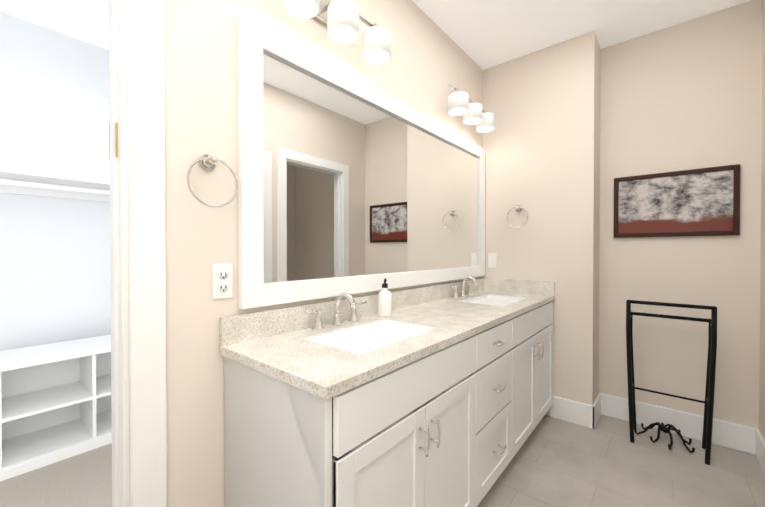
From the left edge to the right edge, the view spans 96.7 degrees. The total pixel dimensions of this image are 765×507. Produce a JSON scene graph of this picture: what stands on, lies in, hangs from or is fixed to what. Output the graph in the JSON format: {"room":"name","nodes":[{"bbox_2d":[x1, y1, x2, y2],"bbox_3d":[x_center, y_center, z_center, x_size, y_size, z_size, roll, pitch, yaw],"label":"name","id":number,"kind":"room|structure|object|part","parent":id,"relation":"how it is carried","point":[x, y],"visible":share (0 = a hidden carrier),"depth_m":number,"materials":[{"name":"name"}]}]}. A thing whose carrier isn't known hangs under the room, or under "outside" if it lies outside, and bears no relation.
{"room":"bathroom","nodes":[
{"label":"bathroom","id":0,"kind":"room"},
{"bbox_2d":[0,11,110,350],"bbox_3d":[-2.530,-0.158,2.114,0.120,2.740,2.340,0,1,40],"label":"wall","id":1,"kind":"structure","parent":0,"point":[55,273],"depth_m":2.32,"materials":[{"name":"white paint"}]},
{"bbox_2d":[0,168,109,201],"bbox_3d":[-2.368,-0.437,1.976,0.299,0.110,2.098,0,1,40],"label":"closet shelf","id":2,"kind":"object","parent":1,"relation":"attached to","point":[13,181],"depth_m":2.22,"materials":[{"name":"white wood"}]},
{"bbox_2d":[0,443,111,506],"bbox_3d":[-1.766,1.261,1.488,2.110,0.112,2.340,0,1,40],"label":"floor","id":3,"kind":"structure","parent":0,"point":[84,479],"depth_m":1.77,"materials":[{"name":"beige carpet"}]},
{"bbox_2d":[0,334,111,481],"bbox_3d":[-1.915,0.893,2.211,0.412,0.610,0.814,0,1,40],"label":"cubby unit","id":4,"kind":"object","parent":3,"relation":"on","point":[55,402],"visible":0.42,"depth_m":2.10,"materials":[{"name":"white wood"}]},
{"bbox_2d":[127,0,484,506],"bbox_3d":[0.149,-0.158,2.099,0.153,2.740,2.850,0,1,40],"label":"wall","id":5,"kind":"structure","parent":0,"point":[349,183],"depth_m":1.39,"materials":[{"name":"beige paint"}]},
{"bbox_2d":[109,122,117,160],"bbox_3d":[-0.789,-0.329,0.998,0.048,0.110,0.011,0,1,40],"label":"hinge","id":6,"kind":"object","parent":5,"relation":"attached to","point":[116,134],"visible":0.48,"depth_m":0.99,"materials":[{"name":"gold metal"}]},
{"bbox_2d":[109,0,166,506],"bbox_3d":[-1.019,0.164,0.713,0.138,2.120,0.960,0,1,40],"label":"door frame","id":7,"kind":"structure","parent":5,"relation":"attached to","point":[137,216],"depth_m":0.99,"materials":[{"name":"white wood"}]},
{"bbox_2d":[187,154,237,207],"bbox_3d":[-0.566,-0.241,1.125,0.060,0.180,0.164,0,1,40],"label":"towel ring","id":8,"kind":"object","parent":5,"relation":"attached to","point":[207,162],"visible":1,"depth_m":1.12,"materials":[{"name":"silver metal"}]},
{"bbox_2d":[212,264,232,299],"bbox_3d":[-0.554,0.097,1.183,0.009,0.120,0.070,0,1,40],"label":"electrical outlet plate","id":9,"kind":"object","parent":5,"relation":"attached to","point":[222,281],"visible":1,"depth_m":1.18,"materials":[{"name":"white plastic"}]},
{"bbox_2d":[283,0,390,64],"bbox_3d":[-0.192,-1.030,1.458,0.200,0.215,0.562,0,1,40],"label":"sconce","id":10,"kind":"object","parent":5,"relation":"attached to","point":[339,19],"visible":1,"depth_m":1.43,"materials":[{"name":"white glass"}]},
{"bbox_3d":[0.159,-0.332,2.027,0.008,0.888,1.945,0,1,40],"label":"glass","id":11,"kind":"part","parent":5,"relation":"part of","materials":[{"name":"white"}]},
{"bbox_2d":[448,84,493,132],"bbox_3d":[0.609,-1.038,2.418,0.200,0.215,0.562,0,1,40],"label":"sconce","id":12,"kind":"object","parent":5,"relation":"attached to","point":[472,112],"visible":1,"depth_m":2.33,"materials":[{"name":"white glass"}]},
{"bbox_2d":[220,278,483,347],"bbox_3d":[0.146,0.262,2.011,0.019,0.100,2.188,0,1,40],"label":"backsplash","id":13,"kind":"structure","parent":0,"relation":"attached to","point":[252,325],"depth_m":1.36,"materials":[{"name":"beige stone"}]},
{"bbox_2d":[0,0,750,69],"bbox_3d":[-0.045,-1.569,1.045,5.290,0.100,4.700,0,1,40],"label":"ceiling","id":14,"kind":"structure","parent":0,"point":[483,34],"depth_m":2.21,"materials":[{"name":"paint"}]},
{"bbox_2d":[484,278,554,295],"bbox_3d":[1.055,0.257,2.666,0.538,0.100,0.018,0,1,40],"label":"backsplash","id":15,"kind":"structure","parent":0,"relation":"attached to","point":[542,288],"depth_m":2.64,"materials":[{"name":"beige stone"}]},
{"bbox_2d":[482,30,600,415],"bbox_3d":[1.274,-0.164,2.756,0.800,2.740,0.400,0,1,40],"label":"wall block","id":16,"kind":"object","parent":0,"point":[541,143],"visible":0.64,"depth_m":2.50,"materials":[{"name":"beige paint"}]},
{"bbox_2d":[488,253,495,267],"bbox_3d":[0.903,0.058,2.801,0.070,0.120,0.009,0,1,40],"label":"switch plate","id":17,"kind":"object","parent":16,"relation":"attached to","point":[491,260],"visible":1,"depth_m":2.80,"materials":[{"name":"white plastic"}]},
{"bbox_2d":[506,205,527,227],"bbox_3d":[1.050,-0.289,2.641,0.164,0.180,0.060,0,1,40],"label":"towel ring","id":18,"kind":"object","parent":16,"relation":"attached to","point":[518,208],"visible":1,"depth_m":2.64,"materials":[{"name":"silver metal"}]},
{"bbox_2d":[550,396,594,428],"bbox_3d":[1.351,1.129,2.432,0.286,0.160,0.016,0,1,40],"label":"baseboard","id":19,"kind":"structure","parent":16,"relation":"attached to","point":[573,412],"depth_m":2.42,"materials":[{"name":"white wood"}]},
{"bbox_2d":[593,393,600,428],"bbox_3d":[1.544,1.129,2.453,0.016,0.160,0.296,0,1,40],"label":"baseboard","id":20,"kind":"structure","parent":16,"relation":"attached to","point":[597,408],"depth_m":2.43,"materials":[{"name":"white wood"}]},
{"bbox_2d":[477,415,764,506],"bbox_3d":[0.765,1.276,0.393,3.180,0.100,4.700,0,1,40],"label":"floor","id":21,"kind":"structure","parent":0,"point":[555,462],"depth_m":1.89,"materials":[{"name":"beige tile"}]},
{"bbox_2d":[224,300,552,506],"bbox_3d":[0.369,0.778,1.838,0.590,0.869,2.174,0,1,40],"label":"bathroom vanity","id":22,"kind":"object","parent":21,"relation":"on","point":[440,395],"depth_m":1.13,"materials":[{"name":"white wood"}]},
{"bbox_2d":[220,292,554,399],"bbox_3d":[0.352,0.329,1.839,0.557,0.030,2.188,0,1,40],"label":"countertop","id":23,"kind":"structure","parent":22,"relation":"on","point":[313,367],"depth_m":1.17,"materials":[{"name":"beige stone"}]},
{"bbox_2d":[300,292,367,331],"bbox_3d":[-0.169,0.243,1.489,0.141,0.147,0.361,0,1,40],"label":"faucet","id":24,"kind":"object","parent":23,"relation":"on","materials":[{"name":"silver metal"}]},
{"bbox_2d":[304,317,435,351],"bbox_3d":[-0.027,0.416,1.372,0.350,0.188,0.540,0,1,40],"label":"sink","id":25,"kind":"object","parent":23,"relation":"in","point":[377,333],"depth_m":1.44,"materials":[{"name":"white ceramic"}]},
{"bbox_2d":[378,278,391,316],"bbox_3d":[0.012,0.219,1.721,0.070,0.191,0.070,0,1,40],"label":"soap bottle","id":26,"kind":"object","parent":23,"relation":"on","point":[384,302],"visible":1,"depth_m":1.70,"materials":[{"name":"white plastic"}]},
{"bbox_2d":[448,276,479,299],"bbox_3d":[0.613,0.235,2.425,0.141,0.147,0.361,0,1,40],"label":"faucet","id":27,"kind":"object","parent":23,"relation":"on","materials":[{"name":"silver metal"}]},
{"bbox_2d":[468,292,523,303],"bbox_3d":[0.754,0.408,2.309,0.350,0.188,0.541,0,1,40],"label":"sink","id":28,"kind":"object","parent":23,"relation":"in","point":[487,298],"depth_m":2.45,"materials":[{"name":"white ceramic"}]},
{"bbox_2d":[634,422,694,452],"bbox_3d":[1.814,1.157,2.201,0.298,0.094,0.277,0,1,40],"label":"ornament","id":29,"kind":"object","parent":21,"relation":"on","point":[663,428],"visible":1,"depth_m":2.17,"materials":[{"name":"black metal"}]},
{"bbox_2d":[626,300,716,464],"bbox_3d":[1.802,0.755,2.147,0.424,0.912,0.224,0,1,40],"label":"towel rack","id":30,"kind":"object","parent":21,"relation":"on","point":[709,392],"visible":1,"depth_m":2.10,"materials":[{"name":"black metal"}]},
{"bbox_2d":[599,0,762,428],"bbox_3d":[2.562,-0.156,1.864,2.320,2.740,0.120,0,1,40],"label":"wall","id":31,"kind":"structure","parent":0,"point":[686,95],"depth_m":2.25,"materials":[{"name":"beige paint"}]},
{"bbox_2d":[614,164,739,237],"bbox_3d":[1.939,-0.330,2.286,0.640,0.433,0.025,0,1,40],"label":"picture","id":32,"kind":"object","parent":31,"relation":"attached to","point":[700,202],"visible":0.96,"depth_m":2.26,"materials":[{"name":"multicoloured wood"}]},
{"bbox_2d":[601,393,758,454],"bbox_3d":[1.948,1.130,2.298,0.804,0.160,0.016,0,1,40],"label":"baseboard","id":33,"kind":"structure","parent":31,"relation":"attached to","point":[738,437],"depth_m":2.25,"materials":[{"name":"white wood"}]},
{"bbox_2d":[759,0,764,439],"bbox_3d":[2.187,-0.156,1.851,0.120,2.740,0.380,0,1,40],"label":"wall","id":34,"kind":"structure","parent":0,"point":[762,361],"depth_m":1.99,"materials":[{"name":"beige paint"}]},
{"bbox_2d":[755,429,764,475],"bbox_3d":[2.159,1.133,1.935,0.016,0.160,0.272,0,1,40],"label":"baseboard","id":35,"kind":"structure","parent":34,"relation":"attached to","point":[760,449],"depth_m":1.94,"materials":[{"name":"white wood"}]}
]}

